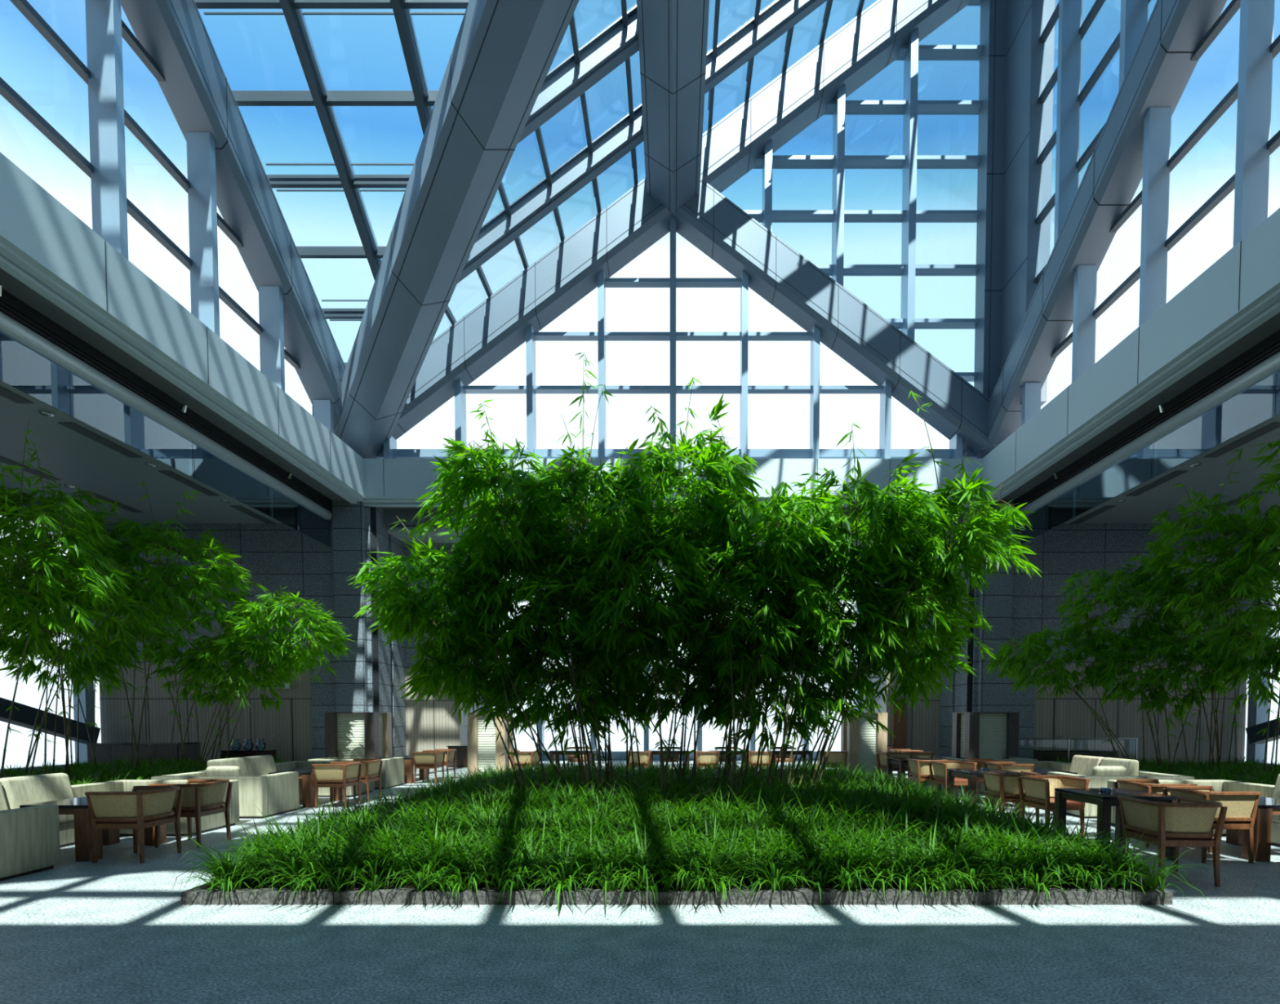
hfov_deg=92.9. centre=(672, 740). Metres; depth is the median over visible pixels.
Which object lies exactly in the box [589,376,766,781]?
bamboo
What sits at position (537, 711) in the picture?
bamboo
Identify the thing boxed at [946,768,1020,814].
table
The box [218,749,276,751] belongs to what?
countertop
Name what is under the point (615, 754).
window
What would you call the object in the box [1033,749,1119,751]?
countertop
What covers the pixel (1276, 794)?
cushion
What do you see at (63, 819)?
seat cushion
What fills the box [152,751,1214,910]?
turf
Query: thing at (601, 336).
window
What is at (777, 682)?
bamboo
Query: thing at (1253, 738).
diagonal brace
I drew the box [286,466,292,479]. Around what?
spotlight
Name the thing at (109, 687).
bamboo
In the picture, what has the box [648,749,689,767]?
table
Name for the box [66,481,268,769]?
bamboo
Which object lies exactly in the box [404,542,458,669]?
wall
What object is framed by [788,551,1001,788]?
bamboo
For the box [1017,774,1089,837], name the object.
armchair
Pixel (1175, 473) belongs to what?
air slot
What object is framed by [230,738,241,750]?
glass vase
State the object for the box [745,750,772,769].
armchair
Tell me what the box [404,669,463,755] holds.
wall
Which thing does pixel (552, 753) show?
table
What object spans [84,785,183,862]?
armchair
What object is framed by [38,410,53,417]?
recessed light
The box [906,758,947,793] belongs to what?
armchair
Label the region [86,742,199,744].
countertop
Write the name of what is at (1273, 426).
air slot
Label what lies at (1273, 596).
bamboo
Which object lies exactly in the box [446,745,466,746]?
countertop
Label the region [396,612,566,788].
bamboo
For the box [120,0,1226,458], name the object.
framework
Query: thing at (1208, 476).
ceiling
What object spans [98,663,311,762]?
wall
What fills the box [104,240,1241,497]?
trim
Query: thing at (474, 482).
bamboo
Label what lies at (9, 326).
trim
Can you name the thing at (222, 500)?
recessed light
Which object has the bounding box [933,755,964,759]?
table
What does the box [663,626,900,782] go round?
bamboo
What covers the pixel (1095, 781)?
table
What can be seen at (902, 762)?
table
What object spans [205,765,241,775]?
pillow
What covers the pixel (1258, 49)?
window
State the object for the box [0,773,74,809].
cushion
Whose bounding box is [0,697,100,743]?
diagonal brace
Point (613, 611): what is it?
bamboo
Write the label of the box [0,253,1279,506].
trim
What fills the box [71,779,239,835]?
sofa
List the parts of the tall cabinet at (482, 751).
post, post, pleated panel, post, post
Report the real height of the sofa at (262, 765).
0.800 m
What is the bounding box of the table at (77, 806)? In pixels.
[19,796,166,861]
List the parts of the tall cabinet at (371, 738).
post, post, pleated panel, pleated panel, post, pleated panel, post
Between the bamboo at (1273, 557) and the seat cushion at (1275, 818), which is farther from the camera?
the bamboo at (1273, 557)
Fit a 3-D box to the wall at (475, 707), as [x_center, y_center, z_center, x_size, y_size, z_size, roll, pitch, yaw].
[-6.850,-2.796,20.916,0.200,7.050,2.800,0,2,0]
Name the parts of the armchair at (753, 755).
leg, rail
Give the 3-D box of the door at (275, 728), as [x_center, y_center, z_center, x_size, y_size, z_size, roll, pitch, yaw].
[-11.450,-0.172,17.376,1.040,2.010,0.092,0,2,0]
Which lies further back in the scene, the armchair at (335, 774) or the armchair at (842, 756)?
the armchair at (842, 756)
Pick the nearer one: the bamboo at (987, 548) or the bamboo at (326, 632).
the bamboo at (987, 548)
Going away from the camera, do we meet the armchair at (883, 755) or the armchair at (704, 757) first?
the armchair at (883, 755)
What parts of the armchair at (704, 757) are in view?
leg, rail, rail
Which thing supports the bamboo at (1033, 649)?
in the planter
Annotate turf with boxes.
[0,754,288,785]
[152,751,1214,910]
[1055,753,1279,785]
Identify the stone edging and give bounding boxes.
[181,818,1173,904]
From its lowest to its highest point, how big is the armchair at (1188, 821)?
0.728 m
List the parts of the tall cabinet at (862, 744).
post, post, pleated panel, pleated panel, post, post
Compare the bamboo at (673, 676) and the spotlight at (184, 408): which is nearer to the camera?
the bamboo at (673, 676)
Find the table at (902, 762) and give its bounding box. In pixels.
[886,757,941,792]
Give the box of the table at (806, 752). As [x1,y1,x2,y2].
[766,749,813,769]
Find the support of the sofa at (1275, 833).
on the floor
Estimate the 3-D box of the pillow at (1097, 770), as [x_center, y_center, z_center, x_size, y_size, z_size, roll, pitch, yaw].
[6.550,0.546,9.152,0.480,0.334,0.190,0,2,0]
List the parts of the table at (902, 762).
leg, leg, leg, leg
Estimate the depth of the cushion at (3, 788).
6.70 m
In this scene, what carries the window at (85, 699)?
in the wall at (273, 555)
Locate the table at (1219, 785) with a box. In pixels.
[1106,779,1275,835]
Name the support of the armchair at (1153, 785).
on the floor
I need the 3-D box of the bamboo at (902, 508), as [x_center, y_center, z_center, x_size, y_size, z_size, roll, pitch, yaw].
[2.104,-1.522,7.396,2.440,4.779,2.411,1,2,32]
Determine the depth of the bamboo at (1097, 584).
12.56 m
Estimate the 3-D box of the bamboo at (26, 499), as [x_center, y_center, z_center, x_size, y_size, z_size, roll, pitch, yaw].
[-11.075,-2.149,11.025,3.127,5.860,3.056,0,2,3]
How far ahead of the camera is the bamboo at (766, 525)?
6.71 m
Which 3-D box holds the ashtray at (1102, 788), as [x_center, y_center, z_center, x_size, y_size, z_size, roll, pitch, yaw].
[4.800,0.541,6.743,0.120,0.035,0.120,0,2,0]
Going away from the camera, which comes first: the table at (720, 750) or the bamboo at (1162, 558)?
the bamboo at (1162, 558)
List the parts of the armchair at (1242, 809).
leg, leg, leg, rail, seat, seat frame, rail, leg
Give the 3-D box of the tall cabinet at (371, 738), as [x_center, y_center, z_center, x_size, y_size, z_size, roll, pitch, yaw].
[-7.200,0.160,13.964,1.100,1.620,0.840,0,2,0]
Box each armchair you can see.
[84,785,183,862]
[148,778,232,848]
[311,761,362,808]
[337,759,382,802]
[412,750,444,783]
[426,749,456,780]
[510,750,542,768]
[567,746,589,764]
[625,750,652,768]
[657,746,679,764]
[695,750,719,768]
[714,746,737,763]
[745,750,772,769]
[770,746,795,766]
[819,750,848,770]
[876,751,913,786]
[889,749,911,778]
[901,750,933,782]
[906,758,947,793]
[928,760,977,798]
[964,759,1008,802]
[981,770,1040,820]
[983,761,1034,808]
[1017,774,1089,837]
[1113,778,1197,848]
[1117,795,1227,886]
[1162,785,1261,862]
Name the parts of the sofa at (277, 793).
arm, arm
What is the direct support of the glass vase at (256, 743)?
on the countertop
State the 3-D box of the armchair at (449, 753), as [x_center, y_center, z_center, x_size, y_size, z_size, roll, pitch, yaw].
[-5.604,0.579,14.759,0.574,0.728,0.600,0,2,0]
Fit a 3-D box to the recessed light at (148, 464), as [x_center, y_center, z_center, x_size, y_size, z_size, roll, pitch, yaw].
[-11.350,-5.997,13.202,0.200,0.020,0.200,0,2,0]
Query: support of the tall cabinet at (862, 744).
on the floor
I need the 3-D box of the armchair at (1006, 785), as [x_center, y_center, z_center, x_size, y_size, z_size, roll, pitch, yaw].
[4.649,0.800,8.336,0.600,0.728,0.574,0,2,3]
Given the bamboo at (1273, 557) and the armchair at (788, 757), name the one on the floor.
the armchair at (788, 757)
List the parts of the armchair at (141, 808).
leg, rail, rail, leg, seat, seat frame, leg, leg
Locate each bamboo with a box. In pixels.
[0,418,132,777]
[0,445,154,775]
[0,522,157,768]
[0,537,201,775]
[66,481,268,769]
[110,553,270,762]
[146,635,305,765]
[186,583,355,770]
[346,515,550,792]
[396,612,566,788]
[407,399,592,786]
[417,519,625,799]
[452,622,691,795]
[493,352,661,783]
[506,568,672,779]
[517,478,740,793]
[535,598,831,785]
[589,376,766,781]
[660,494,850,799]
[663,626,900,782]
[685,480,852,786]
[687,549,860,783]
[754,422,958,785]
[765,522,968,795]
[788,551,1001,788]
[808,390,1041,794]
[981,624,1131,759]
[1052,553,1189,769]
[1073,621,1256,771]
[1124,448,1279,770]
[1128,535,1279,765]
[1160,511,1279,774]
[1230,433,1279,587]
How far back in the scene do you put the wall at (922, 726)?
19.25 m
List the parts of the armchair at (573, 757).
seat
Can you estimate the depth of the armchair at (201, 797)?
6.98 m
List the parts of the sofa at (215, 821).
arm, arm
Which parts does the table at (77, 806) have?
leg, leg, leg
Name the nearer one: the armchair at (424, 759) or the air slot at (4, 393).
the air slot at (4, 393)
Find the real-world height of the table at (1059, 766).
0.620 m
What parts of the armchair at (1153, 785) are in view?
leg, leg, rail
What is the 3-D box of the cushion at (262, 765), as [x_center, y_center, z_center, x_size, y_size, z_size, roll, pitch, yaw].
[-7.445,0.464,10.937,0.210,0.380,0.730,0,2,0]
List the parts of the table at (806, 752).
leg, leg, leg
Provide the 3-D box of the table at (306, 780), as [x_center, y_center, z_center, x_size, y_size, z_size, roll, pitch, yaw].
[-6.320,0.799,10.504,0.700,0.580,0.950,0,2,0]
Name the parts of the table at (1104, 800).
leg, leg, leg, leg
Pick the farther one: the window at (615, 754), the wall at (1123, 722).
the window at (615, 754)
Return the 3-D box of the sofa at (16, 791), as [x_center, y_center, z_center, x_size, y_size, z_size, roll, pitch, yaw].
[-7.320,0.818,6.752,0.780,0.800,1.500,0,2,0]
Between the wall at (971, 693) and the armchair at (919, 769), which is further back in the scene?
the wall at (971, 693)
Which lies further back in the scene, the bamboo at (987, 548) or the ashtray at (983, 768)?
the ashtray at (983, 768)
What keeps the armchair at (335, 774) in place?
on the floor
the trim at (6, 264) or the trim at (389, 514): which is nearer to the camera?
the trim at (6, 264)
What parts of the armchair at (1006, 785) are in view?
leg, leg, seat, rail, seat frame, rail, leg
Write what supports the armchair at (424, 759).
on the floor
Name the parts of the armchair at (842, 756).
rail, rail, leg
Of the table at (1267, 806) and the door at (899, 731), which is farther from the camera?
the door at (899, 731)
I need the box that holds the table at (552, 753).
[549,749,595,768]
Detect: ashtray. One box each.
[982,767,990,770]
[1099,786,1111,791]
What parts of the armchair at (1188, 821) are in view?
leg, leg, rail, rail, seat, seat frame, leg, leg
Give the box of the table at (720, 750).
[707,749,751,768]
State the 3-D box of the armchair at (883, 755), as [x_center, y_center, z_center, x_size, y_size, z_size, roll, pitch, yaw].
[4.838,0.628,13.325,0.600,0.728,0.574,0,2,-6]
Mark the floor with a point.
(104, 931)
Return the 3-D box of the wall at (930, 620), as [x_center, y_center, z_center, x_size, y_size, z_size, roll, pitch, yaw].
[7.625,-4.267,19.315,1.750,4.000,0.300,0,2,0]
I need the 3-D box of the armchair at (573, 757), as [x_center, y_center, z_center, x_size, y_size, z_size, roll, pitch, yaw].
[-2.500,0.533,16.094,0.600,0.728,0.574,0,2,0]
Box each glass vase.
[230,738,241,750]
[242,738,253,750]
[254,738,266,750]
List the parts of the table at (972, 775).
leg, leg, leg, leg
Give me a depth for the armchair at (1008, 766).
9.93 m
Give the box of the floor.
[0,760,1279,1003]
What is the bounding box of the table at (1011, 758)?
[942,756,1038,788]
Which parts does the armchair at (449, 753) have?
leg, rail, leg, seat frame, leg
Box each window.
[0,0,333,433]
[0,495,95,773]
[383,217,962,458]
[485,581,860,759]
[743,0,982,382]
[1021,0,1279,425]
[1240,516,1279,765]
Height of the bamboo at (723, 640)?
3.714 m
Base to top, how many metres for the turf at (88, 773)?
0.462 m
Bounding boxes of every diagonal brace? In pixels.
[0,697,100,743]
[1245,717,1279,743]
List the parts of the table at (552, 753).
leg, leg, leg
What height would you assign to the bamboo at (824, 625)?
3.558 m
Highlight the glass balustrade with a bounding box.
[1018,737,1137,761]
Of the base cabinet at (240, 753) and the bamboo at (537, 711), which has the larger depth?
the base cabinet at (240, 753)
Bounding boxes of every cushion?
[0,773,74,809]
[0,781,8,810]
[58,814,74,823]
[207,757,248,775]
[242,755,276,775]
[1069,755,1102,775]
[1099,757,1138,775]
[1271,773,1279,799]
[1271,814,1279,822]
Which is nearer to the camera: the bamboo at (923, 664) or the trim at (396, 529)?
the bamboo at (923, 664)
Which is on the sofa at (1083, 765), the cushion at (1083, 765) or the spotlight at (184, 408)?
the cushion at (1083, 765)
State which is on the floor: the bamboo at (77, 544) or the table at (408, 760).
the table at (408, 760)
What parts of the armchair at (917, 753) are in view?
rail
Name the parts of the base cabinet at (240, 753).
door, door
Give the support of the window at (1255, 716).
in the wall at (1064, 550)
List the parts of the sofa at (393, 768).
arm, arm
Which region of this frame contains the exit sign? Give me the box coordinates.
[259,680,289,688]
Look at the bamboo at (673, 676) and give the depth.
7.57 m
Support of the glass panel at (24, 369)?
hanging from the column
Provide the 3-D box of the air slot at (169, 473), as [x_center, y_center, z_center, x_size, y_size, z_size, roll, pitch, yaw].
[-11.350,-6.039,14.301,0.280,0.012,1.500,0,2,0]
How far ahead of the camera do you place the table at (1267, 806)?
6.22 m
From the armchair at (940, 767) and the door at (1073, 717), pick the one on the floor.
the armchair at (940, 767)
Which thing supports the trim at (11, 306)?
attached to the column
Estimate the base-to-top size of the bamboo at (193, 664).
2.920 m
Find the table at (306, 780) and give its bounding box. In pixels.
[268,768,342,807]
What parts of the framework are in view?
rail, rail, rail, rail, rail, gutter rail, gutter rail, rail, tie rod, tie rod, tie rod, tie rod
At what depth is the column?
17.22 m
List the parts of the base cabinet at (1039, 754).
door, door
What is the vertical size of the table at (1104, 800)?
0.660 m
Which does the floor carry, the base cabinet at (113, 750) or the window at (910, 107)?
the base cabinet at (113, 750)
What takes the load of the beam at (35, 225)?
attached to the column
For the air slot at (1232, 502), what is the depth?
15.38 m
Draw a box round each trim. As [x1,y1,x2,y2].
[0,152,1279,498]
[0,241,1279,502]
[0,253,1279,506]
[0,288,332,514]
[0,311,332,519]
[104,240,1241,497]
[383,508,962,526]
[390,526,955,532]
[1013,329,1279,511]
[1014,351,1279,515]
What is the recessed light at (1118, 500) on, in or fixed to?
in the ceiling at (1208, 476)
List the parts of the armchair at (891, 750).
rail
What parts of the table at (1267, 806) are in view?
leg, leg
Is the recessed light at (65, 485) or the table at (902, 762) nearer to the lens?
the table at (902, 762)
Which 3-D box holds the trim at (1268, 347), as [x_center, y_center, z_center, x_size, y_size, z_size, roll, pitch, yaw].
[9.630,-6.567,7.649,0.180,1.100,19.060,0,2,0]
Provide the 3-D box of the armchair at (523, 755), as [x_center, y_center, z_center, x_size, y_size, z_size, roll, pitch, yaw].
[-3.452,0.598,14.213,0.600,0.728,0.574,0,2,8]
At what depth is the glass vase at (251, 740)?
16.65 m
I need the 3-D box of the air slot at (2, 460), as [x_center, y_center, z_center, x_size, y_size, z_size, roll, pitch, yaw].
[-14.300,-6.005,13.301,0.280,0.012,1.500,0,2,0]
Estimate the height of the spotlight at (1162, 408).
0.276 m
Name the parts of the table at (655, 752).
leg, leg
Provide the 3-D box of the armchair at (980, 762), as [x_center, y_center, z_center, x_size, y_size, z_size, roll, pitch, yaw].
[5.604,0.710,10.941,0.574,0.728,0.600,0,2,0]
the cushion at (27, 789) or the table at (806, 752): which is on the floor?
the table at (806, 752)
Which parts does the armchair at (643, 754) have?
rail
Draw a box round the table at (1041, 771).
[1033,768,1077,774]
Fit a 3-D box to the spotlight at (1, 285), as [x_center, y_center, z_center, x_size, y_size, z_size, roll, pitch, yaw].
[-9.330,-6.305,8.412,0.165,0.276,0.089,1,2,28]
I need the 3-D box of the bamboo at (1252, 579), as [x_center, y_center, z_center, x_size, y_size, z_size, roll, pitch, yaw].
[10.261,-1.605,10.509,2.775,4.808,2.658,-2,3,-41]
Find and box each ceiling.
[0,380,331,523]
[386,526,953,568]
[1063,413,1279,523]
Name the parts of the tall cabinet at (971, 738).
post, pleated panel, post, pleated panel, pleated panel, post, post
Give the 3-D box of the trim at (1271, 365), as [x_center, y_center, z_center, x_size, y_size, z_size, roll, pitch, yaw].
[9.600,-5.942,7.520,0.250,0.244,18.760,0,2,0]
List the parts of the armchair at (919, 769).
leg, leg, seat frame, seat, rail, rail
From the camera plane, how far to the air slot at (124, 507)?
15.55 m
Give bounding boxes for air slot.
[0,386,33,403]
[0,456,60,479]
[57,422,142,457]
[80,490,143,512]
[158,471,220,496]
[229,505,276,524]
[1069,505,1116,524]
[1125,471,1187,496]
[1202,490,1266,512]
[1203,422,1279,457]
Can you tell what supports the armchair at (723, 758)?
on the floor
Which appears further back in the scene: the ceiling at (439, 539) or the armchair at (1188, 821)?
the ceiling at (439, 539)
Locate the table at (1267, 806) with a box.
[1226,796,1279,861]
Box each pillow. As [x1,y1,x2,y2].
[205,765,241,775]
[1090,765,1126,775]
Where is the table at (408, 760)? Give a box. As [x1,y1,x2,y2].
[380,755,427,783]
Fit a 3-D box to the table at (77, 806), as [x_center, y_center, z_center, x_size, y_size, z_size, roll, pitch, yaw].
[-6.320,0.931,6.686,0.700,0.580,0.950,0,2,0]
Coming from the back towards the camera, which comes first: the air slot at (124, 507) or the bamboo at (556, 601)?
the air slot at (124, 507)
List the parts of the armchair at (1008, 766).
rail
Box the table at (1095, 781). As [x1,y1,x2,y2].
[1047,771,1195,818]
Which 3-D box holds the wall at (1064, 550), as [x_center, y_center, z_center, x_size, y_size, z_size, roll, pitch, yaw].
[13.075,-2.962,17.459,7.050,7.620,0.300,0,2,0]
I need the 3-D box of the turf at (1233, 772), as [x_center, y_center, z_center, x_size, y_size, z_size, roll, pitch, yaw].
[11.079,0.664,8.849,4.854,0.463,12.028,0,2,0]
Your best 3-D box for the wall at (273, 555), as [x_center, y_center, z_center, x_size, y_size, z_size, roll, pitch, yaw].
[-13.075,-2.962,17.459,7.050,7.620,0.300,0,2,0]
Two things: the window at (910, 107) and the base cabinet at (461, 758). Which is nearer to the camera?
the window at (910, 107)
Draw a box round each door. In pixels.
[253,699,292,762]
[891,700,906,749]
[1053,699,1092,749]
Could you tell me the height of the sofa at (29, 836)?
0.620 m
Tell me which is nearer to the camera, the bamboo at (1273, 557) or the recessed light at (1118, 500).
the bamboo at (1273, 557)
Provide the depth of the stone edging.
4.77 m
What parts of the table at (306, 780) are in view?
leg, leg, leg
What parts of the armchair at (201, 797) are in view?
leg, rail, leg, seat, leg, rail, seat frame, leg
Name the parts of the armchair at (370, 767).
leg, leg, rail, leg, rail, seat frame, leg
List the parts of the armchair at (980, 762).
leg, leg, rail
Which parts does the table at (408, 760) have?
leg, leg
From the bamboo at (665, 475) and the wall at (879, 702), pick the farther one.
the wall at (879, 702)
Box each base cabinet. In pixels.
[86,742,200,765]
[218,749,276,760]
[446,745,467,767]
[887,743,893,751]
[1033,749,1119,762]
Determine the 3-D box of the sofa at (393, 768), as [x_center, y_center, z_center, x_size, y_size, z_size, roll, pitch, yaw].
[-6.830,0.688,13.161,1.620,0.620,0.900,0,2,0]
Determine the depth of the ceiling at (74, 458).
13.72 m
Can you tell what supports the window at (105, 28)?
attached to the framework
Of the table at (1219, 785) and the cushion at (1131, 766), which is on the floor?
the table at (1219, 785)
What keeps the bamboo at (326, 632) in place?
in the planter
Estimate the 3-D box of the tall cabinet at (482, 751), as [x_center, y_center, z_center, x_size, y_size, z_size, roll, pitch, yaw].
[-4.350,0.141,14.513,0.880,1.620,0.720,0,2,0]
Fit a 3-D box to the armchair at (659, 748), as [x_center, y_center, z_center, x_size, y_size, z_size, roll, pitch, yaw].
[-0.100,0.533,16.094,0.600,0.728,0.574,0,2,0]
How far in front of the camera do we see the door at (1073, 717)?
17.38 m
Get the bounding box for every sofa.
[0,773,75,847]
[0,804,60,880]
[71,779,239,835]
[151,771,299,818]
[198,755,276,775]
[275,760,374,796]
[307,756,404,788]
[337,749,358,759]
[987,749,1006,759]
[1069,755,1147,775]
[1271,773,1279,845]
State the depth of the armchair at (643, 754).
13.97 m
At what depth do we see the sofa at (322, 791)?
11.83 m
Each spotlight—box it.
[0,283,2,296]
[180,396,186,413]
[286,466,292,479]
[1053,466,1058,479]
[1158,396,1165,413]
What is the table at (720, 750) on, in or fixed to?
on the floor
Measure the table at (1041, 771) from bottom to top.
0.580 m
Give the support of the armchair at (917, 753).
on the floor
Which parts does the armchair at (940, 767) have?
leg, leg, seat frame, rail, seat, rail, leg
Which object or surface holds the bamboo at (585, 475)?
in the stone edging
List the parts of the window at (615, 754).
sill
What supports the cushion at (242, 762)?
on the sofa at (262, 765)
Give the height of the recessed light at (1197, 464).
0.020 m
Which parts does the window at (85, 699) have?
head rail, sill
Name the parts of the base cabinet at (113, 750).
door, door, door, door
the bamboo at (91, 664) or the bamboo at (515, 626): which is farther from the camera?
the bamboo at (91, 664)
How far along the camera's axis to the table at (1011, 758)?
12.76 m
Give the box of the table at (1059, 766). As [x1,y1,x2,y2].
[976,760,1071,794]
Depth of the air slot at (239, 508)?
16.42 m
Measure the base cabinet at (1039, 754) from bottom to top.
0.620 m
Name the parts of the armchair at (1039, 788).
leg, leg, seat frame, rail, seat, rail, leg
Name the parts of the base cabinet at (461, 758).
door, door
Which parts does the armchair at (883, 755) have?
leg, seat frame, seat, rail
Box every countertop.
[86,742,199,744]
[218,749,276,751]
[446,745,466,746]
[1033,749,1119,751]
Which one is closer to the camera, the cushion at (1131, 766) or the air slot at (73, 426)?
the cushion at (1131, 766)
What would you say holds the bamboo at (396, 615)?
in the stone edging
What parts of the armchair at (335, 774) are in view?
leg, leg, rail, rail, seat, seat frame, leg, leg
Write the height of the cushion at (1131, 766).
0.380 m
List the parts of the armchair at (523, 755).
rail, rail, leg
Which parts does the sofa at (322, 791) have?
arm, arm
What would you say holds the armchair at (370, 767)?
on the floor
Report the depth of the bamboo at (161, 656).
13.81 m
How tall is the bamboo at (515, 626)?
3.739 m
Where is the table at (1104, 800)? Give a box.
[1053,787,1179,860]
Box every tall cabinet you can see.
[324,711,391,759]
[466,712,513,774]
[840,712,887,777]
[951,711,1019,759]
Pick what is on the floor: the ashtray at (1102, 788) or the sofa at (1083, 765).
the sofa at (1083, 765)
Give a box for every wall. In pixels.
[91,516,336,759]
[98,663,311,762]
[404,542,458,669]
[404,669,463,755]
[462,553,484,745]
[859,582,883,726]
[882,669,940,755]
[894,550,941,669]
[939,500,1013,755]
[1009,523,1251,759]
[1034,663,1246,764]
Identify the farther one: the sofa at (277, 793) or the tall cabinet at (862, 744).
the tall cabinet at (862, 744)
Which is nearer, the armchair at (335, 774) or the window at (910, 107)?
the armchair at (335, 774)
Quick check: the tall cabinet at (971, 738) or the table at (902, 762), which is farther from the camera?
the tall cabinet at (971, 738)
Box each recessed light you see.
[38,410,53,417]
[63,484,75,488]
[144,462,156,466]
[220,499,230,502]
[1115,499,1125,502]
[1189,462,1201,466]
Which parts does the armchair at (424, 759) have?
leg, leg, rail, rail, seat frame, leg, leg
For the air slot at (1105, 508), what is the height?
0.012 m
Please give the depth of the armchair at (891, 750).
14.71 m
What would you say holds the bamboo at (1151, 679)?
in the planter
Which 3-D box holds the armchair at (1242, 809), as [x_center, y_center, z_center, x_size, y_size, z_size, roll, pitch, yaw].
[5.604,0.867,6.384,0.574,0.728,0.600,0,2,0]

